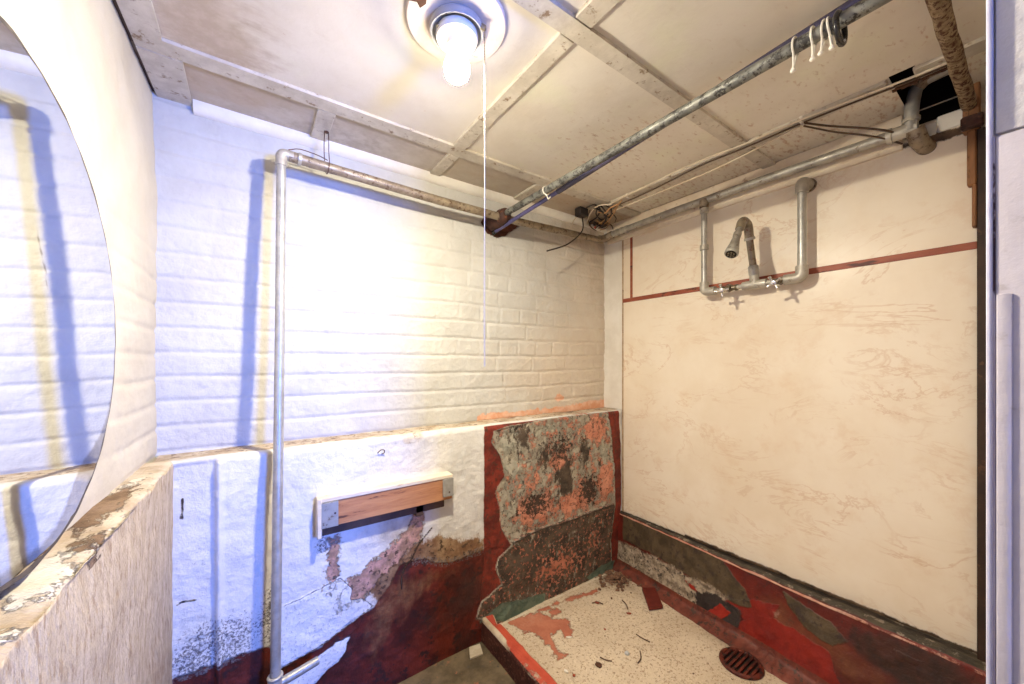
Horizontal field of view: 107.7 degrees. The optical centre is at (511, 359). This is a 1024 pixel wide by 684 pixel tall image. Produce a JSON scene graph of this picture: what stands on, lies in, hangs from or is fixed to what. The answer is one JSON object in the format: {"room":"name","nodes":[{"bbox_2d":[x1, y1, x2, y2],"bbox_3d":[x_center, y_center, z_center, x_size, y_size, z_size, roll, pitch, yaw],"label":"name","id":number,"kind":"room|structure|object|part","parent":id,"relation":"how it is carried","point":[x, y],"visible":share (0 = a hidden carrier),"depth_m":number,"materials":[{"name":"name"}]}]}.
{"room":"basement bathroom","nodes":[
{"label":"basement bathroom","id":0,"kind":"room"},
{"bbox_2d":[0,0,173,683],"bbox_3d":[-0.554,0.218,0.390,0.116,2.032,1.764,0,0,-32],"label":"wall","id":1,"kind":"structure","parent":0,"point":[97,608],"depth_m":0.74,"materials":[{"name":"beige paint"}]},
{"bbox_2d":[0,16,115,591],"bbox_3d":[-0.615,-0.071,0.466,0.021,0.679,0.675,0,0,-33],"label":"wall mirror","id":2,"kind":"object","parent":1,"relation":"attached to","point":[58,326],"visible":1,"depth_m":0.51,"materials":[{"name":"clear glass"}]},
{"bbox_2d":[116,0,161,40],"bbox_3d":[-0.540,-0.781,0.374,0.103,0.012,1.232,0,0,-35],"label":"trim","id":3,"kind":"structure","parent":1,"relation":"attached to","point":[139,16],"depth_m":0.84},
{"bbox_2d":[136,46,192,106],"bbox_3d":[-0.958,-0.781,1.039,0.087,0.012,0.220,0,0,-35],"label":"trim","id":4,"kind":"structure","parent":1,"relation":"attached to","point":[167,75],"depth_m":1.02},
{"bbox_2d":[129,29,640,216],"bbox_3d":[-0.123,-0.781,1.452,1.932,0.011,0.055,0,0,-35],"label":"trim","id":5,"kind":"structure","parent":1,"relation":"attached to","point":[171,49],"depth_m":1.14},
{"bbox_2d":[512,0,775,168],"bbox_3d":[0.233,-0.781,0.941,1.975,0.012,0.046,0,0,-35],"label":"trim","id":6,"kind":"structure","parent":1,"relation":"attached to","point":[551,12],"depth_m":0.99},
{"bbox_2d":[152,91,621,683],"bbox_3d":[-0.227,0.218,1.594,2.037,2.028,0.159,0,0,-35],"label":"wall","id":7,"kind":"structure","parent":0,"point":[384,289],"depth_m":1.38,"materials":[{"name":"white brick"}]},
{"bbox_2d":[311,109,335,141],"bbox_3d":[-0.630,-0.781,1.243,0.050,0.011,0.180,0,0,-35],"label":"trim","id":8,"kind":"structure","parent":7,"relation":"attached to","point":[323,121],"depth_m":1.23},
{"bbox_2d":[315,471,453,539],"bbox_3d":[-0.436,0.515,1.342,0.476,0.140,0.050,0,0,-35],"label":"wooden bracket","id":9,"kind":"object","parent":7,"relation":"attached to","point":[341,511],"visible":1,"depth_m":1.30,"materials":[{"name":"paint"}]},
{"bbox_3d":[-0.589,0.500,1.209,0.050,0.082,0.005,0,0,-35],"label":"corner plate","id":10,"kind":"part","parent":9,"relation":"part of","materials":[{"name":"grey metal"}]},
{"bbox_3d":[-0.446,0.557,1.341,0.432,0.029,0.019,0,0,-35],"label":"rail","id":11,"kind":"part","parent":9,"relation":"part of","materials":[{"name":"brown wood"}]},
{"bbox_3d":[-0.436,0.452,1.344,0.468,0.014,0.046,0,0,-35],"label":"rail","id":12,"kind":"part","parent":9,"relation":"part of","materials":[{"name":"paint"}]},
{"bbox_3d":[-0.247,0.494,1.448,0.044,0.068,0.006,0,0,-35],"label":"corner plate","id":13,"kind":"part","parent":9,"relation":"part of","materials":[{"name":"grey metal"}]},
{"bbox_2d":[193,99,606,232],"bbox_3d":[-0.207,-0.768,1.671,1.862,0.034,0.034,0,0,-35],"label":"trim","id":14,"kind":"structure","parent":7,"relation":"attached to","point":[202,109],"depth_m":1.40,"materials":[{"name":"white wood"}]},
{"bbox_2d":[430,153,458,175],"bbox_3d":[-0.273,-0.781,1.494,0.043,0.012,0.180,0,0,-35],"label":"trim","id":15,"kind":"structure","parent":7,"relation":"attached to","point":[447,160],"depth_m":1.48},
{"bbox_2d":[454,32,573,149],"bbox_3d":[-0.030,-0.781,1.135,0.047,0.012,0.570,0,0,-35],"label":"trim","id":16,"kind":"structure","parent":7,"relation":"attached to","point":[559,44],"depth_m":1.06,"materials":[{"name":"beige wood"}]},
{"bbox_2d":[514,184,542,200],"bbox_3d":[0.076,-0.781,1.738,0.045,0.012,0.180,0,0,-35],"label":"trim","id":17,"kind":"structure","parent":7,"relation":"attached to","point":[532,189],"depth_m":1.73,"materials":[{"name":"beige wood"}]},
{"bbox_2d":[611,148,737,203],"bbox_3d":[0.668,-0.781,1.624,0.046,0.012,0.570,0,0,-35],"label":"trim","id":18,"kind":"structure","parent":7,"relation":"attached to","point":[658,183],"depth_m":1.57,"materials":[{"name":"beige wood"}]},
{"bbox_2d":[491,0,860,234],"bbox_3d":[0.367,-0.691,1.229,0.024,0.206,1.400,0,0,-41],"label":"pipe","id":19,"kind":"object","parent":7,"relation":"attached to","point":[849,3],"visible":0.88,"depth_m":1.26,"materials":[{"name":"grey metal"}]},
{"bbox_2d":[486,0,891,230],"bbox_3d":[0.324,-0.642,1.158,0.073,0.076,1.454,0,0,-35],"label":"curtain rod","id":20,"kind":"object","parent":7,"relation":"attached to","point":[861,8],"visible":0.82,"depth_m":0.92,"materials":[{"name":"grey metal"}]},
{"bbox_2d":[486,208,510,230],"bbox_3d":[-0.057,-0.641,1.703,0.072,0.074,0.124,0,0,-35],"label":"socket","id":21,"kind":"object","parent":20,"relation":"attached to","point":[492,224],"depth_m":1.67,"materials":[{"name":"brown metal"}]},
{"bbox_2d":[542,186,550,199],"bbox_3d":[0.133,-0.642,1.432,0.037,0.053,0.011,0,0,-35],"label":"tie","id":22,"kind":"object","parent":20,"relation":"hanging from","point":[543,186],"visible":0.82,"depth_m":1.43,"materials":[{"name":"plastic"}]},
{"bbox_2d":[790,36,798,73],"bbox_3d":[0.589,-0.636,0.781,0.038,0.072,0.012,0,0,-35],"label":"curtain ring","id":23,"kind":"object","parent":20,"relation":"hanging from","point":[794,58],"visible":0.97,"depth_m":0.78,"materials":[{"name":"white plastic"}]},
{"bbox_2d":[809,25,817,61],"bbox_3d":[0.607,-0.637,0.754,0.038,0.070,0.010,0,0,-35],"label":"curtain ring","id":24,"kind":"object","parent":20,"relation":"hanging from","point":[813,47],"visible":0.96,"depth_m":0.75,"materials":[{"name":"white plastic"}]},
{"bbox_2d":[817,19,827,56],"bbox_3d":[0.616,-0.638,0.742,0.038,0.066,0.015,0,0,-35],"label":"curtain ring","id":25,"kind":"object","parent":20,"relation":"hanging from","point":[820,53],"visible":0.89,"depth_m":0.74,"materials":[{"name":"white plastic"}]},
{"bbox_2d":[826,16,834,50],"bbox_3d":[0.624,-0.638,0.730,0.038,0.068,0.011,0,0,-35],"label":"curtain ring","id":26,"kind":"object","parent":20,"relation":"hanging from","point":[832,46],"visible":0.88,"depth_m":0.73,"materials":[{"name":"white plastic"}]},
{"bbox_2d":[833,9,847,46],"bbox_3d":[0.633,-0.638,0.718,0.064,0.064,0.012,0,0,-35],"label":"curtain ring","id":27,"kind":"object","parent":20,"relation":"hanging from","point":[841,36],"visible":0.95,"depth_m":0.71,"materials":[{"name":"black plastic"}]},
{"bbox_2d":[398,642,514,683],"bbox_3d":[0.168,1.220,0.850,2.450,0.060,2.200,0,0,-35],"label":"floor","id":28,"kind":"structure","parent":0,"point":[458,668],"depth_m":1.42,"materials":[{"name":"concrete"}]},
{"bbox_2d":[267,149,603,683],"bbox_3d":[-0.129,0.251,1.624,1.589,1.879,0.124,0,0,-40],"label":"pipe","id":29,"kind":"object","parent":28,"relation":"on","point":[282,156],"visible":0.99,"depth_m":1.14,"materials":[{"name":"silver metal"}]},
{"bbox_2d":[469,644,482,659],"bbox_3d":[-0.150,1.186,1.521,0.055,0.008,0.064,0,0,-17],"label":"chip","id":30,"kind":"object","parent":28,"relation":"on","point":[475,651],"visible":1,"depth_m":1.51,"materials":[{"name":"beige paint"}]},
{"bbox_2d":[481,571,786,683],"bbox_3d":[0.609,1.142,1.272,0.860,0.104,1.386,0,0,-35],"label":"shower tray","id":31,"kind":"object","parent":28,"relation":"on","point":[532,646],"visible":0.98,"depth_m":1.51,"materials":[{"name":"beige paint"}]},
{"bbox_2d":[595,662,601,667],"bbox_3d":[0.326,1.146,1.405,0.020,0.006,0.024,0,0,-35],"label":"dead leaf","id":32,"kind":"object","parent":31,"relation":"on","point":[598,664],"visible":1,"depth_m":1.40,"materials":[{"name":"brown plant"}]},
{"bbox_2d":[595,569,641,598],"bbox_3d":[0.552,1.139,1.941,0.240,0.032,0.311,0,0,11],"label":"crumbs","id":33,"kind":"object","parent":31,"relation":"on","point":[610,577],"visible":0.94,"depth_m":1.94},
{"bbox_2d":[642,587,662,609],"bbox_3d":[0.669,1.138,1.784,0.068,0.016,0.158,0,0,6],"label":"chip","id":34,"kind":"object","parent":31,"relation":"on","point":[653,601],"visible":1,"depth_m":1.77,"materials":[{"name":"red paint"}]},
{"bbox_2d":[719,647,764,680],"bbox_3d":[0.866,1.147,1.414,0.148,0.018,0.148,0,0,-35],"label":"floor drain","id":35,"kind":"object","parent":31,"relation":"on","point":[737,661],"visible":1,"depth_m":1.40,"materials":[{"name":"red metal"}]},
{"bbox_2d":[112,0,985,224],"bbox_3d":[0.225,-0.892,1.073,2.200,0.227,1.540,0,0,-35],"label":"ceiling","id":36,"kind":"structure","parent":0,"point":[364,55],"depth_m":1.05,"materials":[{"name":"beige paint"}]},
{"bbox_2d":[288,131,329,173],"bbox_3d":[-0.664,-0.702,1.225,0.122,0.152,0.045,0,0,-35],"label":"hanger","id":37,"kind":"object","parent":36,"relation":"hanging from","point":[326,132],"visible":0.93,"depth_m":1.25,"materials":[{"name":"metal"}]},
{"bbox_2d":[406,0,505,366],"bbox_3d":[-0.133,-0.385,0.866,0.242,0.799,0.229,0,0,-35],"label":"ceiling light","id":38,"kind":"object","parent":36,"relation":"hanging from","point":[459,33],"visible":1,"depth_m":0.85,"materials":[{"name":"grey ceramic"}]},
{"bbox_3d":[-0.128,-0.780,0.870,0.229,0.008,0.229,0,0,-35],"label":"ceiling plate","id":39,"kind":"part","parent":38,"relation":"part of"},
{"bbox_3d":[-0.128,-0.689,0.870,0.061,0.080,0.061,0,0,-35],"label":"bulb","id":40,"kind":"part","parent":38,"relation":"part of","materials":[{"name":"white glass"}]},
{"bbox_3d":[-0.067,-0.761,0.854,0.015,0.012,0.008,0,0,-35],"label":"switch lever","id":41,"kind":"part","parent":38,"relation":"part of","materials":[{"name":"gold metal"}]},
{"bbox_3d":[-0.063,-0.331,0.857,0.003,0.692,0.002,0,0,-35],"label":"pull cord","id":42,"kind":"part","parent":38,"relation":"part of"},
{"bbox_3d":[-0.063,-0.716,0.857,0.003,0.079,0.003,0,0,-35],"label":"bead chain","id":43,"kind":"part","parent":38,"relation":"part of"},
{"bbox_2d":[575,206,587,218],"bbox_3d":[0.359,-0.761,1.930,0.060,0.042,0.044,0,0,-35],"label":"block","id":44,"kind":"object","parent":36,"relation":"attached to","point":[580,212],"visible":0.98,"depth_m":1.91,"materials":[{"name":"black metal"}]},
{"bbox_2d":[547,217,583,251],"bbox_3d":[0.276,-0.627,1.850,0.024,0.247,0.320,0,0,42],"label":"loose wire","id":45,"kind":"object","parent":44,"relation":"hanging from","point":[582,217],"visible":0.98,"depth_m":1.87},
{"bbox_2d":[586,204,600,222],"bbox_3d":[0.426,-0.757,1.933,0.072,0.008,0.230,0,0,17],"label":"loose wire","id":46,"kind":"object","parent":36,"relation":"hanging from","point":[592,204],"visible":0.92,"depth_m":1.86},
{"bbox_2d":[589,219,607,228],"bbox_3d":[0.485,-0.767,2.110,0.104,0.024,0.104,0,0,-35],"label":"plate","id":47,"kind":"object","parent":36,"relation":"attached to","point":[595,220],"visible":0.59,"depth_m":2.09,"materials":[{"name":"black metal"}]},
{"bbox_2d":[593,207,606,226],"bbox_3d":[0.463,-0.749,1.963,0.070,0.008,0.268,0,0,12],"label":"loose wire","id":48,"kind":"object","parent":47,"relation":"attached to","point":[601,211],"visible":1,"depth_m":1.96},
{"bbox_2d":[594,200,621,227],"bbox_3d":[0.502,-0.753,1.948,0.022,0.014,0.362,0,0,-9],"label":"loose wire","id":49,"kind":"object","parent":47,"relation":"attached to","point":[621,200],"visible":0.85,"depth_m":1.95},
{"bbox_2d":[597,202,619,223],"bbox_3d":[0.503,-0.753,1.926,0.064,0.006,0.292,0,0,-7],"label":"loose wire","id":50,"kind":"object","parent":47,"relation":"attached to","point":[619,202],"visible":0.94,"depth_m":1.94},
{"bbox_2d":[587,203,611,223],"bbox_3d":[0.418,-0.749,1.918,0.063,0.006,0.276,0,0,-14],"label":"loose wire","id":51,"kind":"object","parent":36,"relation":"hanging from","point":[611,203],"visible":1,"depth_m":1.83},
{"bbox_2d":[595,206,607,220],"bbox_3d":[0.459,-0.757,1.929,0.065,0.007,0.193,0,0,29],"label":"loose wire","id":52,"kind":"object","parent":36,"relation":"hanging from","point":[599,206],"visible":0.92,"depth_m":1.94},
{"bbox_2d":[613,125,801,211],"bbox_3d":[0.744,-0.767,1.589,0.038,0.006,0.834,0,0,-31],"label":"cable","id":53,"kind":"object","parent":36,"relation":"attached to","point":[788,132],"visible":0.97,"depth_m":1.48,"materials":[{"name":"plastic"}]},
{"bbox_2d":[607,62,946,205],"bbox_3d":[0.786,-0.769,1.397,0.047,0.006,1.132,0,0,-36],"label":"cable","id":54,"kind":"object","parent":36,"relation":"attached to","point":[944,63],"visible":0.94,"depth_m":1.19,"materials":[{"name":"grey plastic"}]},
{"bbox_2d":[612,65,946,207],"bbox_3d":[0.808,-0.769,1.423,0.042,0.006,1.146,0,0,-35],"label":"cable","id":55,"kind":"object","parent":36,"relation":"attached to","point":[944,66],"visible":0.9,"depth_m":1.20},
{"bbox_2d":[748,80,889,146],"bbox_3d":[0.963,-0.781,1.203,0.046,0.012,0.357,0,0,-35],"label":"trim","id":56,"kind":"structure","parent":36,"relation":"attached to","point":[884,83],"depth_m":1.17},
{"bbox_2d":[803,125,902,144],"bbox_3d":[1.088,-0.719,1.208,0.287,0.082,0.037,0,0,7],"label":"cable","id":57,"kind":"object","parent":36,"relation":"hanging from","point":[806,126],"visible":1,"depth_m":1.21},
{"bbox_2d":[804,122,906,139],"bbox_3d":[1.111,-0.724,1.189,0.337,0.085,0.029,0,0,9],"label":"cable","id":58,"kind":"object","parent":36,"relation":"hanging from","point":[807,123],"visible":0.81,"depth_m":1.20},
{"bbox_2d":[925,0,983,131],"bbox_3d":[0.514,-0.698,0.506,1.942,0.086,0.043,0,0,-35],"label":"rusty pipe","id":59,"kind":"object","parent":36,"relation":"attached to","point":[941,12],"visible":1,"depth_m":0.88,"materials":[{"name":"brown metal"}]},
{"bbox_2d":[981,86,985,127],"bbox_3d":[1.029,0.195,1.636,0.113,2.030,1.740,0,0,-35],"label":"wall","id":60,"kind":"structure","parent":0,"point":[983,89],"depth_m":1.07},
{"bbox_2d":[604,230,621,409],"bbox_3d":[0.586,-0.242,2.163,0.014,1.045,0.136,0,0,-35],"label":"trim","id":61,"kind":"structure","parent":60,"relation":"attached to","point":[612,252],"depth_m":2.15,"materials":[{"name":"beige paint"}]},
{"bbox_2d":[622,240,623,511],"bbox_3d":[0.624,0.055,2.099,0.007,1.590,0.011,0,0,-35],"label":"trim","id":62,"kind":"structure","parent":60,"relation":"attached to","point":[622,240],"depth_m":2.10,"materials":[{"name":"red paint"}]},
{"bbox_2d":[630,237,632,297],"bbox_3d":[0.657,-0.528,2.052,0.008,0.373,0.016,0,0,-35],"label":"trim","id":63,"kind":"structure","parent":60,"relation":"attached to","point":[631,238],"depth_m":2.05,"materials":[{"name":"red wood"}]},
{"bbox_2d":[607,115,903,244],"bbox_3d":[0.906,-0.729,1.692,0.022,0.113,1.208,0,0,-35],"label":"trim","id":64,"kind":"structure","parent":60,"relation":"attached to","point":[883,150],"depth_m":1.49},
{"bbox_2d":[599,70,948,241],"bbox_3d":[0.911,-0.750,1.599,0.108,0.232,1.338,0,0,-36],"label":"supply pipe","id":65,"kind":"object","parent":60,"relation":"attached to","point":[919,140],"visible":0.84,"depth_m":1.26,"materials":[{"name":"grey metal"}]},
{"bbox_2d":[612,511,985,683],"bbox_3d":[0.934,0.998,1.526,0.163,0.312,1.368,0,0,-35],"label":"baseboard","id":66,"kind":"structure","parent":60,"relation":"attached to","point":[799,633],"depth_m":1.40,"materials":[{"name":"paint"}]},
{"bbox_2d":[623,241,976,302],"bbox_3d":[0.982,-0.331,1.588,0.008,0.022,1.249,0,0,-35],"label":"trim","id":67,"kind":"structure","parent":60,"relation":"attached to","point":[971,245],"depth_m":1.29,"materials":[{"name":"red wood"}]},
{"bbox_2d":[624,119,976,653],"bbox_3d":[0.983,0.058,1.587,0.006,1.585,1.261,0,0,-35],"label":"wall panel","id":68,"kind":"object","parent":60,"relation":"attached to","point":[819,432],"visible":0.93,"depth_m":1.35,"materials":[{"name":"paint"}]},
{"bbox_2d":[700,177,816,296],"bbox_3d":[0.901,-0.468,1.470,0.280,0.420,0.407,0,0,-35],"label":"shower fixture","id":69,"kind":"object","parent":68,"relation":"attached to","point":[804,185],"visible":1,"depth_m":1.41,"materials":[{"name":"grey metal"}]},
{"bbox_3d":[0.861,-0.286,1.537,0.023,0.056,0.056,0,0,-35],"label":"cross handle","id":70,"kind":"part","parent":69,"relation":"part of","materials":[{"name":"silver metal"}]},
{"bbox_3d":[0.812,-0.392,1.385,0.033,0.021,0.037,0,0,-35],"label":"plate","id":71,"kind":"part","parent":69,"relation":"part of","materials":[{"name":"black plastic"}]},
{"bbox_3d":[0.947,-0.427,1.480,0.064,0.133,0.025,0,0,-35],"label":"shower arm","id":72,"kind":"part","parent":69,"relation":"part of"},
{"bbox_3d":[0.969,-0.286,1.384,0.021,0.053,0.053,0,0,-39],"label":"cross handle","id":73,"kind":"part","parent":69,"relation":"part of","materials":[{"name":"silver metal"}]},
{"bbox_2d":[926,109,961,135],"bbox_3d":[1.301,-0.713,1.132,0.018,0.050,0.102,0,0,-35],"label":"trim","id":74,"kind":"structure","parent":60,"relation":"attached to","point":[950,120],"depth_m":1.12,"materials":[{"name":"white wood"}]},
{"bbox_2d":[962,82,980,227],"bbox_3d":[1.324,-0.600,1.076,0.040,0.440,0.032,0,0,-35],"label":"trim","id":75,"kind":"structure","parent":60,"relation":"attached to","point":[971,134],"depth_m":1.06,"materials":[{"name":"brown wood"}]},
{"bbox_2d":[977,127,985,661],"bbox_3d":[1.355,0.247,1.039,0.036,1.805,0.076,0,0,-35],"label":"trim","id":76,"kind":"structure","parent":60,"relation":"attached to","point":[981,133],"depth_m":1.05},
{"bbox_2d":[994,0,1023,137],"bbox_3d":[1.039,0.195,0.663,1.214,1.990,0.174,0,0,-35],"label":"wall","id":77,"kind":"structure","parent":0,"point":[995,135],"depth_m":0.38,"materials":[{"name":"white paint"}]},
{"bbox_2d":[576,0,619,27],"bbox_3d":[0.340,-0.781,0.611,0.052,0.011,0.612,0,0,-35],"label":"trim","id":78,"kind":"structure","parent":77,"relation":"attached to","point":[591,12],"depth_m":0.83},
{"bbox_2d":[913,35,985,76],"bbox_3d":[1.157,-0.781,0.935,0.056,0.011,0.205,0,0,-35],"label":"trim","id":79,"kind":"structure","parent":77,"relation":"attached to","point":[977,46],"depth_m":0.95,"materials":[{"name":"beige wood"}]},
{"bbox_2d":[986,0,1023,683],"bbox_3d":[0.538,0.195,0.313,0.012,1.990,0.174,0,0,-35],"label":"door","id":80,"kind":"structure","parent":77,"relation":"in","point":[1004,153],"depth_m":0.37,"materials":[{"name":"white paint"}]},
{"bbox_3d":[0.491,0.562,0.372,0.002,1.256,0.010,0,0,-35],"label":"lock rail","id":81,"kind":"part","parent":80,"relation":"part of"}
]}

